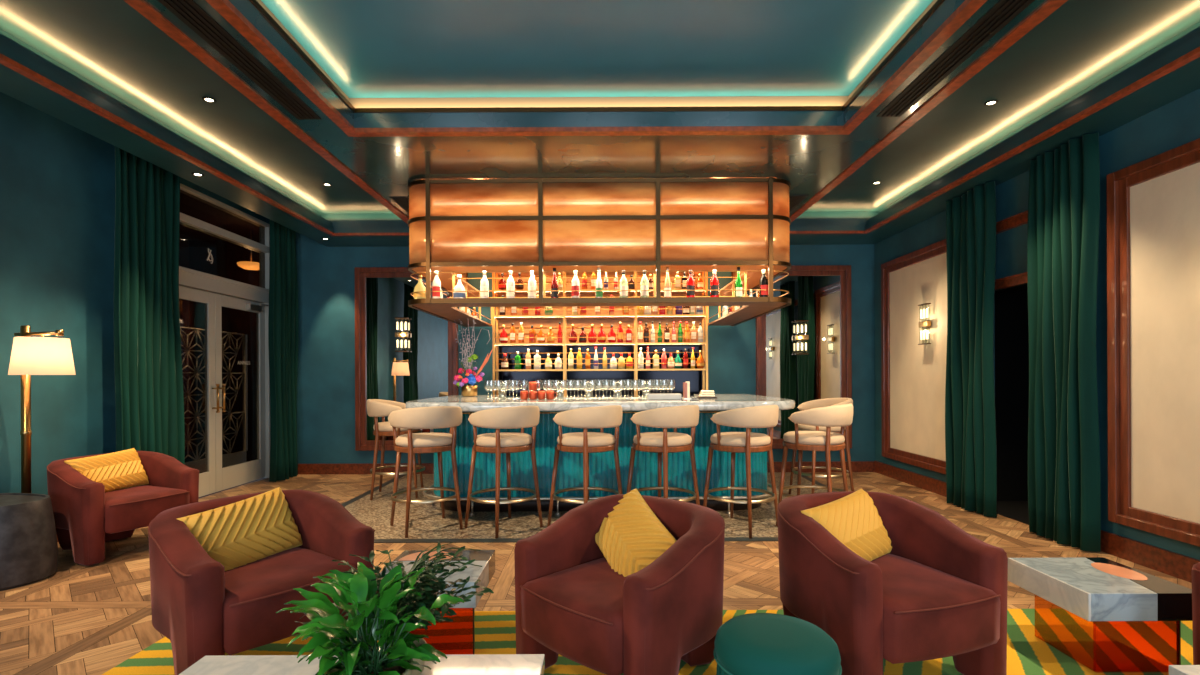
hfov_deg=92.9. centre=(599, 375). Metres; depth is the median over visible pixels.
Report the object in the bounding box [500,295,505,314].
liquor bottle
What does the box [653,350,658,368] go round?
liquor bottle
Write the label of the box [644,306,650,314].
liquor bottle
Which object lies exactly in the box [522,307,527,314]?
liquor bottle
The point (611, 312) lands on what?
liquor bottle
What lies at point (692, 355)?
liquor bottle
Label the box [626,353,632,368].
liquor bottle
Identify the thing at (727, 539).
trim
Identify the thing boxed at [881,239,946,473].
framed panel
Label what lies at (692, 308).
liquor bottle
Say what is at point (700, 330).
liquor bottle
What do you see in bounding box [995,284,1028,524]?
door
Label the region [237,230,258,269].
ceiling lamp
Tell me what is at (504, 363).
liquor bottle
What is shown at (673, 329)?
liquor bottle
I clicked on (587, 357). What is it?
liquor bottle
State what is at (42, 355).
floor lamp
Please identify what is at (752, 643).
round ottoman
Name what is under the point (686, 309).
liquor bottle
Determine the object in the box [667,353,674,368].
liquor bottle
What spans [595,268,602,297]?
liquor bottle
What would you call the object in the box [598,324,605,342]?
liquor bottle
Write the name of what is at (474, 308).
liquor bottle
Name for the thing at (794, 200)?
ceiling vent
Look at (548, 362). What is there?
liquor bottle
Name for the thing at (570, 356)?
liquor bottle
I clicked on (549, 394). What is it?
copper mug
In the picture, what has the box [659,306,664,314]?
liquor bottle
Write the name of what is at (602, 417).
bar stool
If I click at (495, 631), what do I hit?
area rug
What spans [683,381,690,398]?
menu stand
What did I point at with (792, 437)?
seat cushion
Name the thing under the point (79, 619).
floor
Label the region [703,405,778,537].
bar stool
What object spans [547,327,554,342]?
liquor bottle
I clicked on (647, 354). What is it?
liquor bottle
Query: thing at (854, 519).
lumbar pillow
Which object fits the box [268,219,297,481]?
velvet curtain
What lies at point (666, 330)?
liquor bottle
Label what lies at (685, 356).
liquor bottle
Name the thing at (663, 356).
liquor bottle
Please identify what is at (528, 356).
liquor bottle
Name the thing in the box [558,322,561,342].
liquor bottle
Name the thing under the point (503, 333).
liquor bottle
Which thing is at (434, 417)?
bar stool
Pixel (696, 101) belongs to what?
trim
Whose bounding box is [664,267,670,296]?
liquor bottle
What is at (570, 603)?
velvet armchair
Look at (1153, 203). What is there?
framed panel
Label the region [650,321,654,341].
liquor bottle
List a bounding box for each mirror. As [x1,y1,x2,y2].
[355,267,457,450]
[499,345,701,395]
[755,265,851,448]
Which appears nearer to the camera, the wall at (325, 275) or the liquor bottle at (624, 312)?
the liquor bottle at (624, 312)
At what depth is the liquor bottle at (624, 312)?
7.43 m
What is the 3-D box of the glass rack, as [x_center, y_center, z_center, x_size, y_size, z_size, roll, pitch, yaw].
[0.621,0.199,5.500,0.320,0.055,0.080,0,0,0]
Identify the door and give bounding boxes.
[179,183,269,496]
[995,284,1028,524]
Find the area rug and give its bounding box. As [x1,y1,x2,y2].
[102,608,1192,674]
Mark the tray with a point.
(705, 394)
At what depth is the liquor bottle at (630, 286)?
7.42 m
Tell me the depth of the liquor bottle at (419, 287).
5.18 m
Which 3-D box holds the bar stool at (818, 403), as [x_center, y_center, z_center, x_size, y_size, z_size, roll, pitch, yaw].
[2.340,0.758,6.003,0.604,1.050,0.609,0,0,-10]
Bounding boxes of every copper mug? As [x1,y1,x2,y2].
[520,391,528,399]
[529,382,539,390]
[529,391,537,399]
[537,391,545,399]
[546,391,556,399]
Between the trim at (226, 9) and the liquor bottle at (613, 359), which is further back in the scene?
the liquor bottle at (613, 359)
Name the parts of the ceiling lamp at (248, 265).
lamp shade, stem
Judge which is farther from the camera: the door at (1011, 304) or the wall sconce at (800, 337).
the wall sconce at (800, 337)
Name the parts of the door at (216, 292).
handle, handle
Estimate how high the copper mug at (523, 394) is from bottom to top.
0.085 m
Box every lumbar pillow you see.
[64,448,148,491]
[177,487,302,570]
[595,488,676,576]
[801,489,891,560]
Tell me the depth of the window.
8.72 m
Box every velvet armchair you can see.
[47,451,199,565]
[148,490,374,674]
[514,494,724,674]
[777,491,1007,674]
[1191,562,1199,664]
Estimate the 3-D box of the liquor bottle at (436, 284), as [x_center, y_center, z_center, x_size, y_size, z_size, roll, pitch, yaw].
[-1.511,-0.825,5.270,0.078,0.292,0.079,0,0,-4]
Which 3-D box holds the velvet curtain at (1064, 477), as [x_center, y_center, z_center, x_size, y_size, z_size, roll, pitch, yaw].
[3.565,-0.242,4.423,0.201,3.029,0.620,0,0,0]
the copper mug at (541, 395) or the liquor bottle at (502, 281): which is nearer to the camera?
the copper mug at (541, 395)
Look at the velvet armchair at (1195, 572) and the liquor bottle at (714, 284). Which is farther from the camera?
the liquor bottle at (714, 284)
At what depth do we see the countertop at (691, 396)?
7.15 m
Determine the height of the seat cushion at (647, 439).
0.093 m
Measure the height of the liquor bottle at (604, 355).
0.286 m
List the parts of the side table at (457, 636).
glass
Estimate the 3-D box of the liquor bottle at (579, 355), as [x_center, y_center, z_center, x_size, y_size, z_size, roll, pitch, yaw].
[-0.269,-0.229,7.460,0.075,0.279,0.076,0,0,-10]
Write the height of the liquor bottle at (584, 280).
0.271 m
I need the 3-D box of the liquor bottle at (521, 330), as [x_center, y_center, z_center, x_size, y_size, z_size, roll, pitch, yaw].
[-1.030,-0.565,7.460,0.074,0.277,0.075,0,0,4]
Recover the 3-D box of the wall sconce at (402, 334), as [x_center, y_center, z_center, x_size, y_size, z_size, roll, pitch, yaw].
[-2.632,-0.548,7.580,0.170,0.450,0.080,0,0,0]
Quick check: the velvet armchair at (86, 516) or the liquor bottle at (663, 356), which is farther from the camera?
the liquor bottle at (663, 356)
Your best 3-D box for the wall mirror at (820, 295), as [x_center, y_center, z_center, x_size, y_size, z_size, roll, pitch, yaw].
[2.719,-0.252,7.615,1.260,2.440,0.070,0,0,0]
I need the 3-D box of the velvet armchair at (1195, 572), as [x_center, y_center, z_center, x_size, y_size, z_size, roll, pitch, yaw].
[2.678,0.918,1.938,0.801,0.691,0.780,0,0,-12]
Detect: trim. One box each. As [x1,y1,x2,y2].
[0,47,1199,235]
[124,0,1067,223]
[206,0,986,136]
[249,0,944,112]
[257,0,937,107]
[341,474,836,542]
[995,210,1027,290]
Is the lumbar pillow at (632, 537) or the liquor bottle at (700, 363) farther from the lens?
the liquor bottle at (700, 363)
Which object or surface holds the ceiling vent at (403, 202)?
in the ceiling at (106, 53)
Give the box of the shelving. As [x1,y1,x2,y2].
[492,271,707,396]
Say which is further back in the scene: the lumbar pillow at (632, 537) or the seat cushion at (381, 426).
the seat cushion at (381, 426)
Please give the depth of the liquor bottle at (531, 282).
5.24 m
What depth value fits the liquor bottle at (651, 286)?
7.42 m
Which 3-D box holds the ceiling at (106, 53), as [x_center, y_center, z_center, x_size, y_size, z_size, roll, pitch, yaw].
[-0.329,-2.024,2.325,8.020,0.550,10.650,0,0,0]
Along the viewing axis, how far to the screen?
6.99 m
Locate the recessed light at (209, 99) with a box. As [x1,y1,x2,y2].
[202,97,216,102]
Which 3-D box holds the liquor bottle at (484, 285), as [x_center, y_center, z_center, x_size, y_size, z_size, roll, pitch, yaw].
[-1.067,-0.827,5.270,0.078,0.292,0.079,0,0,1]
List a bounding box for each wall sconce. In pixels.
[395,318,408,351]
[795,320,808,350]
[918,303,931,344]
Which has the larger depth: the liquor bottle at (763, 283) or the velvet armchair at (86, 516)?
the liquor bottle at (763, 283)
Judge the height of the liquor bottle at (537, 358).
0.251 m
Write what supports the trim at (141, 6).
attached to the ceiling at (106, 53)
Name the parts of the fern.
stem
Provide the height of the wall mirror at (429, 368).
2.440 m
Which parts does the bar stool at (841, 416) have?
leg, leg, backrest, leg, leg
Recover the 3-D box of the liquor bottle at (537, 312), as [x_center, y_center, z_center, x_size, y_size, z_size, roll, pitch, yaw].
[-0.816,-0.925,7.460,0.074,0.276,0.075,0,0,8]
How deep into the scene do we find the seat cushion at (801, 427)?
5.80 m
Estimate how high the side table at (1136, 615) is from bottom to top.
0.367 m
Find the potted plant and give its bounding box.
[276,562,463,674]
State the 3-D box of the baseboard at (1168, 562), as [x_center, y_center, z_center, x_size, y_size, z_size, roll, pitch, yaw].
[3.683,1.209,2.312,0.025,0.150,10.625,0,0,0]
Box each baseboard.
[298,461,873,473]
[874,461,1199,582]
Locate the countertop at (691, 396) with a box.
[508,395,693,398]
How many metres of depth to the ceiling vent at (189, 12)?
3.10 m
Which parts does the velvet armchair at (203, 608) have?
seat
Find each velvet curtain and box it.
[113,146,184,464]
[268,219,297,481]
[945,181,996,516]
[1027,133,1100,551]
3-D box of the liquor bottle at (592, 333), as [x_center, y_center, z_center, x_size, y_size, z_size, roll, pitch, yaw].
[-0.101,-0.554,7.460,0.116,0.248,0.117,0,0,15]
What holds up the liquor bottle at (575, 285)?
on the canopy
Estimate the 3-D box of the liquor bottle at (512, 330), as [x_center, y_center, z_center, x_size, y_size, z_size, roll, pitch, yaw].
[-1.141,-0.561,7.460,0.073,0.271,0.074,0,0,4]
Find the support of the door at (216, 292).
in the wall at (57, 178)
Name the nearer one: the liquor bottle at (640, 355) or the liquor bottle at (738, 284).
the liquor bottle at (738, 284)
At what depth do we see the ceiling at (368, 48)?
3.61 m
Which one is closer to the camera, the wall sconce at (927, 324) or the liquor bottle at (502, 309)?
the wall sconce at (927, 324)
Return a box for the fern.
[295,542,493,674]
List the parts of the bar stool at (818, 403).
leg, leg, backrest, leg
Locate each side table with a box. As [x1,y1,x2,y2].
[0,493,58,590]
[380,550,494,653]
[1008,557,1191,671]
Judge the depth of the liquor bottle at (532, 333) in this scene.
7.43 m
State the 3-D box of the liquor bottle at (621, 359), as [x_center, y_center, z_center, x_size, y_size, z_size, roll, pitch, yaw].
[0.281,-0.197,7.460,0.098,0.211,0.099,0,0,4]
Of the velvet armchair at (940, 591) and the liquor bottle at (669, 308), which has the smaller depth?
the velvet armchair at (940, 591)
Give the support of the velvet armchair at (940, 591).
on the area rug
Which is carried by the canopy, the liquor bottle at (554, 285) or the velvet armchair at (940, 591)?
the liquor bottle at (554, 285)
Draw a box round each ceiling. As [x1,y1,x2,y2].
[0,0,1199,246]
[261,0,932,97]
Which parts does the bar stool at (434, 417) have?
leg, leg, backrest, leg, leg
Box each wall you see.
[0,92,268,494]
[295,232,874,463]
[874,88,1199,559]
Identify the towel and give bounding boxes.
[699,395,714,396]
[700,390,713,392]
[700,392,714,394]
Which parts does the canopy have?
amber panel, amber panel, post, post, amber panel, amber panel, post, ring rail, ring rail, ring rail, ring rail, guard rail, guard rail, guard rail, amber panel, amber panel, guard rail, post, amber panel, amber panel, post, post, post, amber panel, amber panel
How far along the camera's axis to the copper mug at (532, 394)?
5.57 m
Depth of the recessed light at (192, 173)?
4.90 m
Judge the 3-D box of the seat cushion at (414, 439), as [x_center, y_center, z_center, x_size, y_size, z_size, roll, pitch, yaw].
[-1.498,0.543,4.900,0.500,0.093,0.500,0,0,-34]
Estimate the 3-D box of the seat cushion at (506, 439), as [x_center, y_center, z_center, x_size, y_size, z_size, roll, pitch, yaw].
[-0.828,0.540,4.880,0.500,0.093,0.500,0,0,-45]
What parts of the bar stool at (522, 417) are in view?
leg, leg, backrest, leg, leg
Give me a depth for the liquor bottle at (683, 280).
7.43 m
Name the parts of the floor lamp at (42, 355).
arm, lamp shade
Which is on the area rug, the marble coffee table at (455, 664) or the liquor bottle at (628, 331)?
the marble coffee table at (455, 664)
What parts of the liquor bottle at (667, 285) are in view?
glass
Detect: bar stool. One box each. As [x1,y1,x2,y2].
[366,399,424,499]
[388,406,462,537]
[464,406,542,537]
[547,405,622,526]
[626,405,699,504]
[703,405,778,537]
[776,404,852,525]
[789,398,853,493]
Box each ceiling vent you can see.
[158,0,320,118]
[390,197,408,212]
[789,195,808,211]
[877,0,1034,116]
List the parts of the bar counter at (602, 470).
hook rail, kick plate, foot rail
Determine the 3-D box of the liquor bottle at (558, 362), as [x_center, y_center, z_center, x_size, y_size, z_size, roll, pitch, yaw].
[-0.544,-0.190,7.460,0.095,0.204,0.096,0,0,9]
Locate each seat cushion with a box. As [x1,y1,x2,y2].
[373,422,417,431]
[395,433,451,446]
[476,432,531,446]
[557,432,614,446]
[633,432,691,446]
[710,432,770,446]
[783,431,844,444]
[798,424,840,431]
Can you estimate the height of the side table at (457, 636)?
0.367 m
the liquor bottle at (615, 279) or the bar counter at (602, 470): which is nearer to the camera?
the bar counter at (602, 470)
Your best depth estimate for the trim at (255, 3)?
4.09 m
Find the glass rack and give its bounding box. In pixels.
[647,394,680,399]
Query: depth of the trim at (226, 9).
3.97 m
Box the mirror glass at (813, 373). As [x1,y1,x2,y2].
[766,276,840,438]
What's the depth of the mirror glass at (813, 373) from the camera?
7.63 m
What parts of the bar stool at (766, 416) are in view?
leg, leg, backrest, leg, leg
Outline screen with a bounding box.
[180,326,247,472]
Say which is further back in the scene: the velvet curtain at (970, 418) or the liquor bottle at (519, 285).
the liquor bottle at (519, 285)
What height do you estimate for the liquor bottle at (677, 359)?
0.234 m
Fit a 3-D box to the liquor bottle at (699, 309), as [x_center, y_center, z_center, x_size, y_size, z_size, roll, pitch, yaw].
[1.298,-0.903,7.460,0.099,0.213,0.100,0,0,-8]
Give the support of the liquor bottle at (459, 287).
on the canopy
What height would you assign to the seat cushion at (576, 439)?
0.093 m
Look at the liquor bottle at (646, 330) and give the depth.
7.43 m
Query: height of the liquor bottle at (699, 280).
0.210 m
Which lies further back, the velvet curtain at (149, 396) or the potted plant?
the velvet curtain at (149, 396)
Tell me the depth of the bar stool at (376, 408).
6.03 m
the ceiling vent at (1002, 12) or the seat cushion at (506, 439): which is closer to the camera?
the ceiling vent at (1002, 12)
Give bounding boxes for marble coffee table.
[179,654,544,674]
[1169,665,1199,674]
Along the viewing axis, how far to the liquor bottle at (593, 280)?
7.43 m
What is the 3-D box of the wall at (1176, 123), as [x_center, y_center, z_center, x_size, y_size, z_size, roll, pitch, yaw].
[3.748,-0.516,2.325,0.120,3.600,10.650,0,0,0]
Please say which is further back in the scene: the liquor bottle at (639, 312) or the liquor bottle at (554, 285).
the liquor bottle at (639, 312)
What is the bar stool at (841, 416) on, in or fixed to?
on the floor at (426, 521)
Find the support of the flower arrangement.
on the bar counter at (602, 470)
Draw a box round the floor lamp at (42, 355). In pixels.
[8,325,75,492]
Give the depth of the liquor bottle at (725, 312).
7.24 m
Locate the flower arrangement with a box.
[453,314,492,396]
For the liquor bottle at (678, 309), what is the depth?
7.43 m
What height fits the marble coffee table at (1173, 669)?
0.400 m
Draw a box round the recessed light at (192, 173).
[191,172,203,176]
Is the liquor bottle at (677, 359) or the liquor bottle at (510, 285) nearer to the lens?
the liquor bottle at (510, 285)
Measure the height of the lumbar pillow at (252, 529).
0.338 m
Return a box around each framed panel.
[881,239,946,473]
[1107,138,1199,546]
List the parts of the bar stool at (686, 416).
leg, leg, backrest, leg, leg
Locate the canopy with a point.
(457, 227)
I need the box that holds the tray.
[697,390,716,398]
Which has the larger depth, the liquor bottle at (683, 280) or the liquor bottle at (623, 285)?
the liquor bottle at (683, 280)
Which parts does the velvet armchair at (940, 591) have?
seat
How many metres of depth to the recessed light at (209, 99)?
4.20 m
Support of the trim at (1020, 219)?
attached to the wall at (1176, 123)
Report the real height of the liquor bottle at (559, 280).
0.233 m
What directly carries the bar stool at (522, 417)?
on the floor at (426, 521)
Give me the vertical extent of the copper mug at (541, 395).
0.085 m
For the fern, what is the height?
0.375 m
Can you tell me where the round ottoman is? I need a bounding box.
[714,613,841,674]
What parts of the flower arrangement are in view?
brass pot, flower stem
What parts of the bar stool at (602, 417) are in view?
leg, leg, backrest, leg, leg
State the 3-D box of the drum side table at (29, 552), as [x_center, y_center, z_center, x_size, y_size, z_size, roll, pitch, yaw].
[-3.928,1.060,3.597,0.719,0.515,0.715,0,0,0]
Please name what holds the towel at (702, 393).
on the tray
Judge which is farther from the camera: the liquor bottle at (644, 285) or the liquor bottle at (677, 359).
the liquor bottle at (677, 359)
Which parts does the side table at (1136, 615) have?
glass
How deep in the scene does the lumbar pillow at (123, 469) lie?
4.38 m
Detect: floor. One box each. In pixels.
[0,472,1191,674]
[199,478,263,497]
[345,472,826,538]
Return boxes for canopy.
[408,177,790,326]
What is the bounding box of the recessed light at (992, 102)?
[984,100,997,105]
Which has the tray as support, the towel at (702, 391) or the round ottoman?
the towel at (702, 391)
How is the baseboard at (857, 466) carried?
attached to the wall at (325, 275)
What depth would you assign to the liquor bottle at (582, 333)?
7.42 m
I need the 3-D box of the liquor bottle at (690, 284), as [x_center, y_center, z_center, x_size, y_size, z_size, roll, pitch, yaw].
[0.838,-0.835,5.270,0.078,0.292,0.079,0,0,4]
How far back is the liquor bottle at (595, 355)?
7.44 m
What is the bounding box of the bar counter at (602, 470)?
[405,394,794,515]
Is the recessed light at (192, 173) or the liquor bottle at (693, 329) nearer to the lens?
the recessed light at (192, 173)
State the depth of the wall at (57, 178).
4.54 m
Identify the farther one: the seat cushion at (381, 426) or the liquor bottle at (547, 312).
the liquor bottle at (547, 312)
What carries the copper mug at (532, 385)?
on the copper mug at (532, 394)
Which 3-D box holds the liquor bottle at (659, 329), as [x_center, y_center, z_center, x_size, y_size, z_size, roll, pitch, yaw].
[0.783,-0.572,7.460,0.059,0.276,0.060,0,0,7]
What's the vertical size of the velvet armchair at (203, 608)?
0.691 m
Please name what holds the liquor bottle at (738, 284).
on the canopy
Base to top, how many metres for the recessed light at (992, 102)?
0.006 m
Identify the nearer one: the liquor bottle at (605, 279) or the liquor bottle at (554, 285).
the liquor bottle at (554, 285)
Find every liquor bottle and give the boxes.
[413,274,425,298]
[432,271,440,297]
[453,275,465,297]
[471,307,477,317]
[480,271,488,297]
[498,273,505,289]
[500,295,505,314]
[500,325,507,342]
[501,353,508,368]
[506,271,514,297]
[510,307,516,314]
[510,323,515,342]
[515,273,523,289]
[515,351,520,368]
[518,322,523,342]
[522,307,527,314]
[526,349,530,368]
[528,270,535,297]
[529,325,535,342]
[534,350,540,368]
[535,295,540,314]
[537,325,544,342]
[545,307,552,314]
[545,354,551,368]
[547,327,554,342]
[551,268,557,297]
[555,354,561,368]
[557,273,562,288]
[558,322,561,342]
[568,348,573,368]
[569,324,576,342]
[571,270,579,297]
[572,306,576,314]
[577,348,581,368]
[579,327,586,342]
[580,306,585,314]
[582,272,586,288]
[585,349,590,368]
[588,324,596,342]
[591,272,595,288]
[594,347,597,368]
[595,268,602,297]
[595,306,600,314]
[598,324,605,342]
[603,347,606,368]
[604,272,607,288]
[608,325,615,342]
[609,295,613,314]
[610,353,616,368]
[614,272,617,288]
[617,322,622,342]
[618,353,624,368]
[619,270,627,296]
[622,306,628,314]
[626,325,631,342]
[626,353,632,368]
[628,275,634,288]
[637,306,642,314]
[637,322,642,342]
[638,348,643,368]
[640,270,648,296]
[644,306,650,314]
[644,323,648,342]
[646,347,649,368]
[648,274,653,288]
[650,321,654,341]
[652,306,657,314]
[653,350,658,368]
[658,322,661,341]
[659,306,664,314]
[661,349,666,368]
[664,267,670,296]
[664,323,669,341]
[667,306,672,314]
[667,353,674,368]
[672,321,675,341]
[674,272,680,288]
[674,351,681,368]
[675,306,681,313]
[678,321,682,341]
[681,272,687,288]
[683,306,689,313]
[683,349,687,368]
[684,322,689,341]
[686,270,694,296]
[690,306,694,313]
[691,322,696,341]
[691,347,694,368]
[695,306,702,313]
[696,274,702,288]
[696,350,704,368]
[698,323,702,341]
[710,270,718,296]
[722,306,727,316]
[735,267,742,296]
[759,269,767,296]
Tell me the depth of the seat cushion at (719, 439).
4.67 m
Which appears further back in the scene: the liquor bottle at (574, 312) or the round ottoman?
the liquor bottle at (574, 312)
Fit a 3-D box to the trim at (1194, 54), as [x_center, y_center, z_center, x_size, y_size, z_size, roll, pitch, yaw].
[-0.008,-1.752,2.015,6.600,0.027,10.030,0,0,0]
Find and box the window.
[179,192,258,461]
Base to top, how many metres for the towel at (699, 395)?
0.020 m

